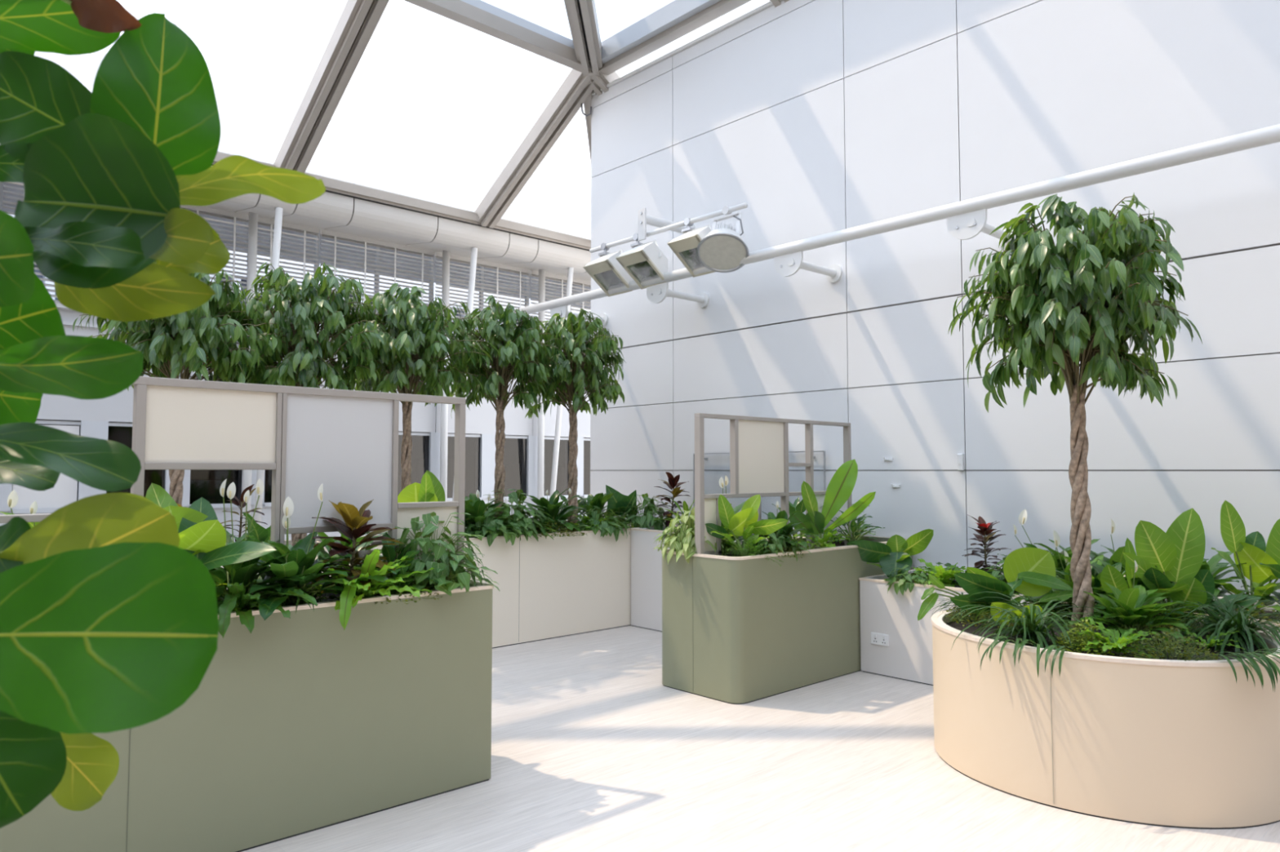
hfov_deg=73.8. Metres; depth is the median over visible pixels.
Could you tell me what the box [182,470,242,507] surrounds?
window
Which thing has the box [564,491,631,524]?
peace lily
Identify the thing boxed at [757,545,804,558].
plant
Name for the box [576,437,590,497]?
window
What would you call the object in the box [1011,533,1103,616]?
peace lily
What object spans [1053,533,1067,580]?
flower
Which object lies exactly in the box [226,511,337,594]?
philodendron
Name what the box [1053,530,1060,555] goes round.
flower
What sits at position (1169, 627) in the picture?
plant
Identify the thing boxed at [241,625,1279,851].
floor
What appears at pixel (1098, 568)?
peace lily
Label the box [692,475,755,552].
peace lily
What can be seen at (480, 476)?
window
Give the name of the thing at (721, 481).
flower
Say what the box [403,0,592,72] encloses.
roof beam
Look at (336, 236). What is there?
pane
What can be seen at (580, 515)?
fern
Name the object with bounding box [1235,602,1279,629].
plant
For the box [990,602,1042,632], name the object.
philodendron
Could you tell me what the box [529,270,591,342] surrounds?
pane
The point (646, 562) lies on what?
planter
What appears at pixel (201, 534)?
philodendron
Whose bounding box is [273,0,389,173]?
roof beam
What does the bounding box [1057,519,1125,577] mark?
peace lily
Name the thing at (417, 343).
ficus tree
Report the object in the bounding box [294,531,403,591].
peace lily
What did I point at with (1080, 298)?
ficus tree
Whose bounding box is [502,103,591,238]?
pane
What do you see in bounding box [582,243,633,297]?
floodlight
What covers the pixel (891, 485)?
wall hook
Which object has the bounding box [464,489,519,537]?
peace lily
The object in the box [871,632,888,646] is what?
wall socket
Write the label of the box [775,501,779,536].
flower
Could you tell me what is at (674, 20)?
roof beam
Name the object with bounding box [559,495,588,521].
philodendron
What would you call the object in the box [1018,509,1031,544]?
flower
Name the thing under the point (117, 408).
wall
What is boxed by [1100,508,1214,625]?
philodendron
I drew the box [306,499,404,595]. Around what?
croton
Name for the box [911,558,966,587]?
fern
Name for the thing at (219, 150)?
building
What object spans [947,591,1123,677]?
grass plant
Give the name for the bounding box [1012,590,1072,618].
fern
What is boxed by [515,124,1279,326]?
pipe
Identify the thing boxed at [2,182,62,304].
pane
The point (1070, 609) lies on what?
plant
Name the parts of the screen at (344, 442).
panel, panel, panel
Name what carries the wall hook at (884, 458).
attached to the wall at (819, 117)
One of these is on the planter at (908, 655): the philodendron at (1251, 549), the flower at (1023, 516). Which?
the philodendron at (1251, 549)
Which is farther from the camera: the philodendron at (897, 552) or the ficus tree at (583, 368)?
the ficus tree at (583, 368)
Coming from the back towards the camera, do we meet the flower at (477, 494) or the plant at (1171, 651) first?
the flower at (477, 494)
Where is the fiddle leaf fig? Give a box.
[0,0,325,828]
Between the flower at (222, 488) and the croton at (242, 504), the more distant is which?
the croton at (242, 504)
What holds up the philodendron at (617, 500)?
on the planter at (558, 587)
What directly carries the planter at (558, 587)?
on the floor
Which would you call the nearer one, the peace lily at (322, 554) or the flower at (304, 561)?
the flower at (304, 561)
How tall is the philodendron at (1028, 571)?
0.429 m
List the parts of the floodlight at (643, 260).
frame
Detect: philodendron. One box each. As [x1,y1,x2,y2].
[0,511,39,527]
[145,483,277,586]
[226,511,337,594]
[354,532,446,594]
[397,472,438,502]
[426,470,466,515]
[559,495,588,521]
[602,484,646,522]
[653,497,694,524]
[675,503,733,541]
[705,494,788,556]
[772,497,820,545]
[846,528,933,580]
[917,573,961,620]
[950,547,1094,613]
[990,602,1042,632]
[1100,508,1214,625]
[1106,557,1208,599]
[1164,594,1262,633]
[1210,500,1279,613]
[1240,563,1279,603]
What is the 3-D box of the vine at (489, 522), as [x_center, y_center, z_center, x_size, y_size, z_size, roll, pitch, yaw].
[-1.358,0.935,7.874,0.624,0.372,0.663,3,-4,-43]
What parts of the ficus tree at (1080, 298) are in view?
crown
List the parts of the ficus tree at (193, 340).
crown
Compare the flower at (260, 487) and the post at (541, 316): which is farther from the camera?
the post at (541, 316)
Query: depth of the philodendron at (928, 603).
5.35 m
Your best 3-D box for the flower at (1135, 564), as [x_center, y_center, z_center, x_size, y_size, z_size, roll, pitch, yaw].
[2.675,0.932,4.617,0.066,0.409,0.020,0,-3,-9]
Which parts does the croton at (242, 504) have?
stem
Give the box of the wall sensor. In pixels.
[956,453,964,470]
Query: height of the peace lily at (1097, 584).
0.383 m
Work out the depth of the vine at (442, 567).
4.33 m
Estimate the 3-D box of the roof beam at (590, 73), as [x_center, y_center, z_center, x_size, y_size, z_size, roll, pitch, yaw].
[-0.607,-4.506,10.780,0.240,0.240,0.240,3,-4,-43]
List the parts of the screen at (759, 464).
panel, panel, panel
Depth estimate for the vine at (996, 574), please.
6.14 m
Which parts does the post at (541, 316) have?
post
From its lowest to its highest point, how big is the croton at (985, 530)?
0.547 m
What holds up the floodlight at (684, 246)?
attached to the light bar
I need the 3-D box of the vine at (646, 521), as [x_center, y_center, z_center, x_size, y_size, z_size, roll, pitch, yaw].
[0.065,0.947,9.168,0.649,0.450,0.676,3,-4,-43]
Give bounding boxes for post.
[240,207,283,536]
[440,247,477,501]
[537,266,573,519]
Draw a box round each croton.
[220,484,267,542]
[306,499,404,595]
[653,471,689,526]
[962,515,1008,573]
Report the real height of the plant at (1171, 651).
0.147 m
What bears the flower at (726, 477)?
on the peace lily at (737, 508)
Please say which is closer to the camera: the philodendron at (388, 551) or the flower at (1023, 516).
the philodendron at (388, 551)
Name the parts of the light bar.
mounting plate, arm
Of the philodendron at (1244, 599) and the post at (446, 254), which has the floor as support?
the post at (446, 254)
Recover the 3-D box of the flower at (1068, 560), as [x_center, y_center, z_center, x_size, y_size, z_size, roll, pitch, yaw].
[2.677,0.973,5.298,0.100,0.400,0.015,1,-3,-18]
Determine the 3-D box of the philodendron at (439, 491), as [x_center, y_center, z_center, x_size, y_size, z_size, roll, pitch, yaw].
[-1.858,0.716,7.648,0.546,0.639,0.617,3,-4,-43]
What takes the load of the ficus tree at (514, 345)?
on the planter at (558, 587)
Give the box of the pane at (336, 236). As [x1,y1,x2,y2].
[319,229,434,331]
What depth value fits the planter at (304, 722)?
3.78 m
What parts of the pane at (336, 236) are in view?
head rail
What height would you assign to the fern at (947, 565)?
0.224 m
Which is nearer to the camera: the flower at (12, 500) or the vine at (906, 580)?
the flower at (12, 500)
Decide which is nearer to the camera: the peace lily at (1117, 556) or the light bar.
the peace lily at (1117, 556)
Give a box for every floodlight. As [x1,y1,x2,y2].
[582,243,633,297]
[615,233,667,289]
[667,217,715,277]
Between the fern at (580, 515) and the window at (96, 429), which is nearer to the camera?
the fern at (580, 515)
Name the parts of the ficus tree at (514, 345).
crown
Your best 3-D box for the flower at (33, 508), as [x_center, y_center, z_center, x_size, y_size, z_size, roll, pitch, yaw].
[-2.549,0.569,3.624,0.022,0.502,0.090,-1,-3,17]
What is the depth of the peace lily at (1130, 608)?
4.57 m
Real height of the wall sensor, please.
0.140 m
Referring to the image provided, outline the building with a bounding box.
[8,149,591,343]
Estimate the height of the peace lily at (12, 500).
0.566 m
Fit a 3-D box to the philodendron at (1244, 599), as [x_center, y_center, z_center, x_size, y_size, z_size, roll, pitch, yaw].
[3.211,1.042,4.777,0.354,0.217,0.409,3,-4,-43]
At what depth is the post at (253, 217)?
10.81 m
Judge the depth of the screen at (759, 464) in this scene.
6.60 m
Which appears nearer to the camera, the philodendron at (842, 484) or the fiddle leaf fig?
the fiddle leaf fig
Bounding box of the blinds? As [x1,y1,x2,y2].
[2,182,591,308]
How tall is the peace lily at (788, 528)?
0.403 m
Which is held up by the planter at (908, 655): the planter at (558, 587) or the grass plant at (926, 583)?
the grass plant at (926, 583)
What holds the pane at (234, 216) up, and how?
hanging from the duct pipe at (333, 212)
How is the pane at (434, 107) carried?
attached to the roof beam at (568, 99)
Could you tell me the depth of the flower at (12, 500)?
3.64 m
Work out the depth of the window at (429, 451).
12.80 m
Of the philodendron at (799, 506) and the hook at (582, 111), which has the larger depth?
the hook at (582, 111)
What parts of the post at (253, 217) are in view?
post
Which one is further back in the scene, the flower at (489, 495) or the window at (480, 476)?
the window at (480, 476)
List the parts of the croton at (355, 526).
stem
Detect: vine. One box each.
[379,511,499,595]
[464,506,528,546]
[484,488,558,541]
[575,506,633,541]
[619,493,673,530]
[653,507,727,564]
[737,528,810,561]
[884,564,937,595]
[982,554,1021,594]
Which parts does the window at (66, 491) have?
shutter panel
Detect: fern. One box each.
[216,577,306,638]
[295,549,434,629]
[522,520,557,534]
[566,514,608,531]
[721,529,783,565]
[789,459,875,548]
[831,510,884,542]
[839,517,875,543]
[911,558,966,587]
[935,562,988,586]
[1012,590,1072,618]
[1070,617,1159,659]
[1173,628,1244,649]
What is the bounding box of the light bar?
[589,202,747,253]
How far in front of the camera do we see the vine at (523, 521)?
8.02 m
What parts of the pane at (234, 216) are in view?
head rail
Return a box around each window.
[0,419,88,513]
[42,424,591,504]
[85,421,170,497]
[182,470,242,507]
[251,470,271,506]
[398,431,435,475]
[435,432,485,501]
[484,434,532,500]
[531,435,569,498]
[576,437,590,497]
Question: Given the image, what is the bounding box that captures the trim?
[0,182,591,337]
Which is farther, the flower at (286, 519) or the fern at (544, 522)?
the fern at (544, 522)
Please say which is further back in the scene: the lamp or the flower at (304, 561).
the lamp
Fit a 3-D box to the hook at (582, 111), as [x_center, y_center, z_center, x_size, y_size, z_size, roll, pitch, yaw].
[-0.692,-4.141,11.043,0.144,0.281,0.027,0,-3,6]
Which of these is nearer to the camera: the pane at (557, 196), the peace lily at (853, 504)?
the peace lily at (853, 504)
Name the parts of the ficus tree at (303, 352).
crown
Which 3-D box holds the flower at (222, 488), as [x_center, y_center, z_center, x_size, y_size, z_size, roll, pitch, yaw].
[-1.836,0.531,3.779,0.050,0.594,0.038,3,-4,-43]
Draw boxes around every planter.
[0,581,493,851]
[220,523,678,648]
[630,525,805,631]
[661,535,912,704]
[858,569,1279,685]
[931,604,1279,829]
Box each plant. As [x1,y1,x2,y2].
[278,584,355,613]
[372,582,442,604]
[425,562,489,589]
[536,521,587,538]
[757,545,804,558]
[795,537,837,551]
[911,574,954,587]
[930,592,1011,623]
[943,603,1013,627]
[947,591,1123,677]
[1020,598,1112,622]
[1052,619,1116,655]
[1115,627,1224,661]
[1143,605,1221,631]
[1152,589,1279,691]
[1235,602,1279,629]
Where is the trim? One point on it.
(2, 203)
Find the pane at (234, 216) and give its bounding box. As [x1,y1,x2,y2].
[180,205,319,308]
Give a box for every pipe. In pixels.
[0,144,591,281]
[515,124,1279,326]
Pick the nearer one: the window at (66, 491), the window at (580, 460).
the window at (66, 491)
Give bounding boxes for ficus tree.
[72,269,279,506]
[215,262,396,546]
[332,283,500,490]
[443,295,568,518]
[509,307,624,531]
[948,193,1202,634]
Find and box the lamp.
[696,205,749,272]
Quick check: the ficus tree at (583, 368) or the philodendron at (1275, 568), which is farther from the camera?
the ficus tree at (583, 368)
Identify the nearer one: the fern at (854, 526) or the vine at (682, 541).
the vine at (682, 541)
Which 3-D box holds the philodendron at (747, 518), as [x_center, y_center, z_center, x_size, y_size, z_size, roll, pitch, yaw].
[0.762,0.726,6.169,0.565,0.464,0.387,-1,-3,23]
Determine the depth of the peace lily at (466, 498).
8.14 m
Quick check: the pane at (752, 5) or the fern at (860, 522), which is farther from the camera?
the pane at (752, 5)
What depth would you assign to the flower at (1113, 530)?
5.75 m
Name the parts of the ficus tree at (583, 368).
crown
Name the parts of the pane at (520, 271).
head rail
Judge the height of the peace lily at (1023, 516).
0.712 m
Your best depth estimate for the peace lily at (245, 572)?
3.75 m
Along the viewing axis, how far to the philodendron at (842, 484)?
6.92 m
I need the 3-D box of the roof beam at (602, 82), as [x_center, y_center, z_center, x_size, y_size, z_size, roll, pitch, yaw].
[0.285,-3.770,11.570,2.588,1.641,0.300,3,-4,-43]
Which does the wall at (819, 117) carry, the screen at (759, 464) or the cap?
the cap
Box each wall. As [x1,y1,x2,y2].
[0,303,592,542]
[590,0,1279,597]
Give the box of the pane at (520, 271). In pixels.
[435,252,530,345]
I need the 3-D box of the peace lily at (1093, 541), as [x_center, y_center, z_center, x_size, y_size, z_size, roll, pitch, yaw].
[3.119,1.008,6.003,0.747,0.427,0.770,0,-3,-7]
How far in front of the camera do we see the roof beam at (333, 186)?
11.90 m
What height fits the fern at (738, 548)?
0.258 m
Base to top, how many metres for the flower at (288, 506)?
0.511 m
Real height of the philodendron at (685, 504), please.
0.389 m
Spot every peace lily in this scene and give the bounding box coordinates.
[7,489,37,528]
[208,479,317,612]
[223,484,397,620]
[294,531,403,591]
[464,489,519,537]
[464,496,495,537]
[523,488,591,533]
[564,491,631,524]
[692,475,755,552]
[741,501,820,549]
[795,503,879,542]
[986,509,1095,591]
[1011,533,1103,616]
[1033,538,1108,578]
[1044,560,1174,620]
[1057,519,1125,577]
[1063,560,1191,643]
[1089,557,1205,628]
[1169,551,1253,613]
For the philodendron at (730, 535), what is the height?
0.386 m
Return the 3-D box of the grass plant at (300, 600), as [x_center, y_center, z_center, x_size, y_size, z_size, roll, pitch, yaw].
[-1.541,0.859,3.912,0.419,0.252,0.390,3,-4,-43]
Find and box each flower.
[7,489,17,515]
[29,501,37,525]
[219,479,229,594]
[226,482,235,543]
[243,489,249,586]
[246,479,264,539]
[282,515,290,563]
[283,496,293,600]
[293,484,323,604]
[475,489,479,500]
[480,493,490,528]
[557,488,571,516]
[719,476,724,542]
[724,475,729,546]
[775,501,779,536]
[1013,524,1023,547]
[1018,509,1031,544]
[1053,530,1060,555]
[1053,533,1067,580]
[1064,551,1071,581]
[1111,519,1115,552]
[1130,560,1137,627]
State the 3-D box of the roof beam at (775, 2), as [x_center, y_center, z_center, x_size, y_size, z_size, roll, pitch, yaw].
[2.228,-3.879,9.474,2.588,1.641,0.300,3,-4,-43]
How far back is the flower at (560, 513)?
8.54 m
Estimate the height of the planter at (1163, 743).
0.735 m
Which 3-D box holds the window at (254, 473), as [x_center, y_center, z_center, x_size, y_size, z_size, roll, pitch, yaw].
[-4.768,0.541,11.354,0.890,1.040,0.200,3,-4,-43]
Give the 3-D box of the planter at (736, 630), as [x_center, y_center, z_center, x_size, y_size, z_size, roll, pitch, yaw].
[1.273,1.462,6.925,2.398,1.000,0.798,3,-4,-43]
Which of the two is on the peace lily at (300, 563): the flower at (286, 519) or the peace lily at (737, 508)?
the flower at (286, 519)
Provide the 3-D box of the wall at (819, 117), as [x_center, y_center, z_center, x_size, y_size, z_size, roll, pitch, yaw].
[3.667,-1.291,6.456,0.250,6.450,12.380,3,-4,-43]
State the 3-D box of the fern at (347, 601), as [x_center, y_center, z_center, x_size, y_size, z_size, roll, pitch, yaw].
[-1.331,0.745,4.099,0.672,0.352,0.694,0,-3,2]
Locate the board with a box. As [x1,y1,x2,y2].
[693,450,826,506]
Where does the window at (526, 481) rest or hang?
in the wall at (117, 408)
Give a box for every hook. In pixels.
[581,103,591,116]
[883,457,892,461]
[890,483,900,488]
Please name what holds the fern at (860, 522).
on the planter at (736, 630)
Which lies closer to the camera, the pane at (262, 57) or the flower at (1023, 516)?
the flower at (1023, 516)
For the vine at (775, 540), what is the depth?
6.28 m
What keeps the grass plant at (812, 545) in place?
on the planter at (736, 630)
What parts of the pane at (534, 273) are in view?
head rail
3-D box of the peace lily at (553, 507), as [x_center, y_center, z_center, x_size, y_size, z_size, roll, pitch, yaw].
[-0.882,0.857,8.496,0.869,0.476,0.891,3,-4,-43]
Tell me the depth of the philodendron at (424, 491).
4.77 m
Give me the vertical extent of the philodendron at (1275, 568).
0.359 m
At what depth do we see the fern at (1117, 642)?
4.20 m
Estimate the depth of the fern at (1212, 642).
4.33 m
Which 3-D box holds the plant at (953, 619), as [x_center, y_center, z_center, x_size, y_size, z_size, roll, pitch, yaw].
[2.052,1.107,5.115,0.537,0.120,0.536,3,-4,-43]
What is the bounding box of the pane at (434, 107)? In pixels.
[306,0,572,210]
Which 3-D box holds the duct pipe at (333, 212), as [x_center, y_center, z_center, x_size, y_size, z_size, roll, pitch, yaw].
[-4.240,-2.908,11.368,21.000,0.510,1.000,3,-4,-43]
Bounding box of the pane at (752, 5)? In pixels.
[615,0,769,77]
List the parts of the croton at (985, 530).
stem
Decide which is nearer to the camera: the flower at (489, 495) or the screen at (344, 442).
the screen at (344, 442)
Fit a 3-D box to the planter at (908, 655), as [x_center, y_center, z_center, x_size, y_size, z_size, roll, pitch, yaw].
[4.252,1.481,4.794,0.918,0.740,6.368,3,-4,-43]
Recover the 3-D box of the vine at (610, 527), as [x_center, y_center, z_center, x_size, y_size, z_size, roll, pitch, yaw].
[-0.396,1.001,8.799,0.635,0.357,0.750,-2,-4,39]
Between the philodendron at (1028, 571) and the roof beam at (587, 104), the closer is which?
the philodendron at (1028, 571)
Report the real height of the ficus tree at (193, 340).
2.209 m
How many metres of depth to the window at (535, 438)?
14.10 m
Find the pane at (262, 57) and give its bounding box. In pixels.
[34,0,347,162]
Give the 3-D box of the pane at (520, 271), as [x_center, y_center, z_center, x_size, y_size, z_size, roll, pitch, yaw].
[-2.489,-1.904,13.623,1.740,1.460,0.060,3,-4,-43]
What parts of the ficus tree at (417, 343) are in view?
crown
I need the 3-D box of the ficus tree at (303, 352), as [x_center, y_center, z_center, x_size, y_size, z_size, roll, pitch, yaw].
[-2.765,-0.167,7.072,1.405,2.348,1.356,1,-3,-25]
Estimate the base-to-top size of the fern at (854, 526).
0.312 m
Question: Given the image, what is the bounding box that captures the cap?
[591,0,782,96]
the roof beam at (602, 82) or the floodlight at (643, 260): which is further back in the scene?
the roof beam at (602, 82)
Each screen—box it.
[0,376,466,588]
[694,413,852,555]
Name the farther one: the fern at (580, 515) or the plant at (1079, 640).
the fern at (580, 515)
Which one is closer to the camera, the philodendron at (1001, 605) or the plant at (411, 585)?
the plant at (411, 585)
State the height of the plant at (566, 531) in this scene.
0.158 m
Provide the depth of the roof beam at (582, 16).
9.80 m
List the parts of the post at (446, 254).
post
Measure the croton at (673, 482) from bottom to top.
0.617 m
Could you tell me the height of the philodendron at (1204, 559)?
0.357 m
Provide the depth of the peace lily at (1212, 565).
5.34 m
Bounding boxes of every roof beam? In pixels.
[211,151,591,251]
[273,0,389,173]
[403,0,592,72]
[474,69,594,228]
[564,0,602,76]
[582,70,601,79]
[583,80,599,159]
[590,71,619,95]
[599,0,751,75]
[768,0,789,7]
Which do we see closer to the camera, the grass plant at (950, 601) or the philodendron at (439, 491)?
the grass plant at (950, 601)
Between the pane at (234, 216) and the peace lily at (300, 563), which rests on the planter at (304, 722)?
the peace lily at (300, 563)
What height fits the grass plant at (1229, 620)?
0.531 m
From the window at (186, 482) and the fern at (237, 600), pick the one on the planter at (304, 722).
the fern at (237, 600)

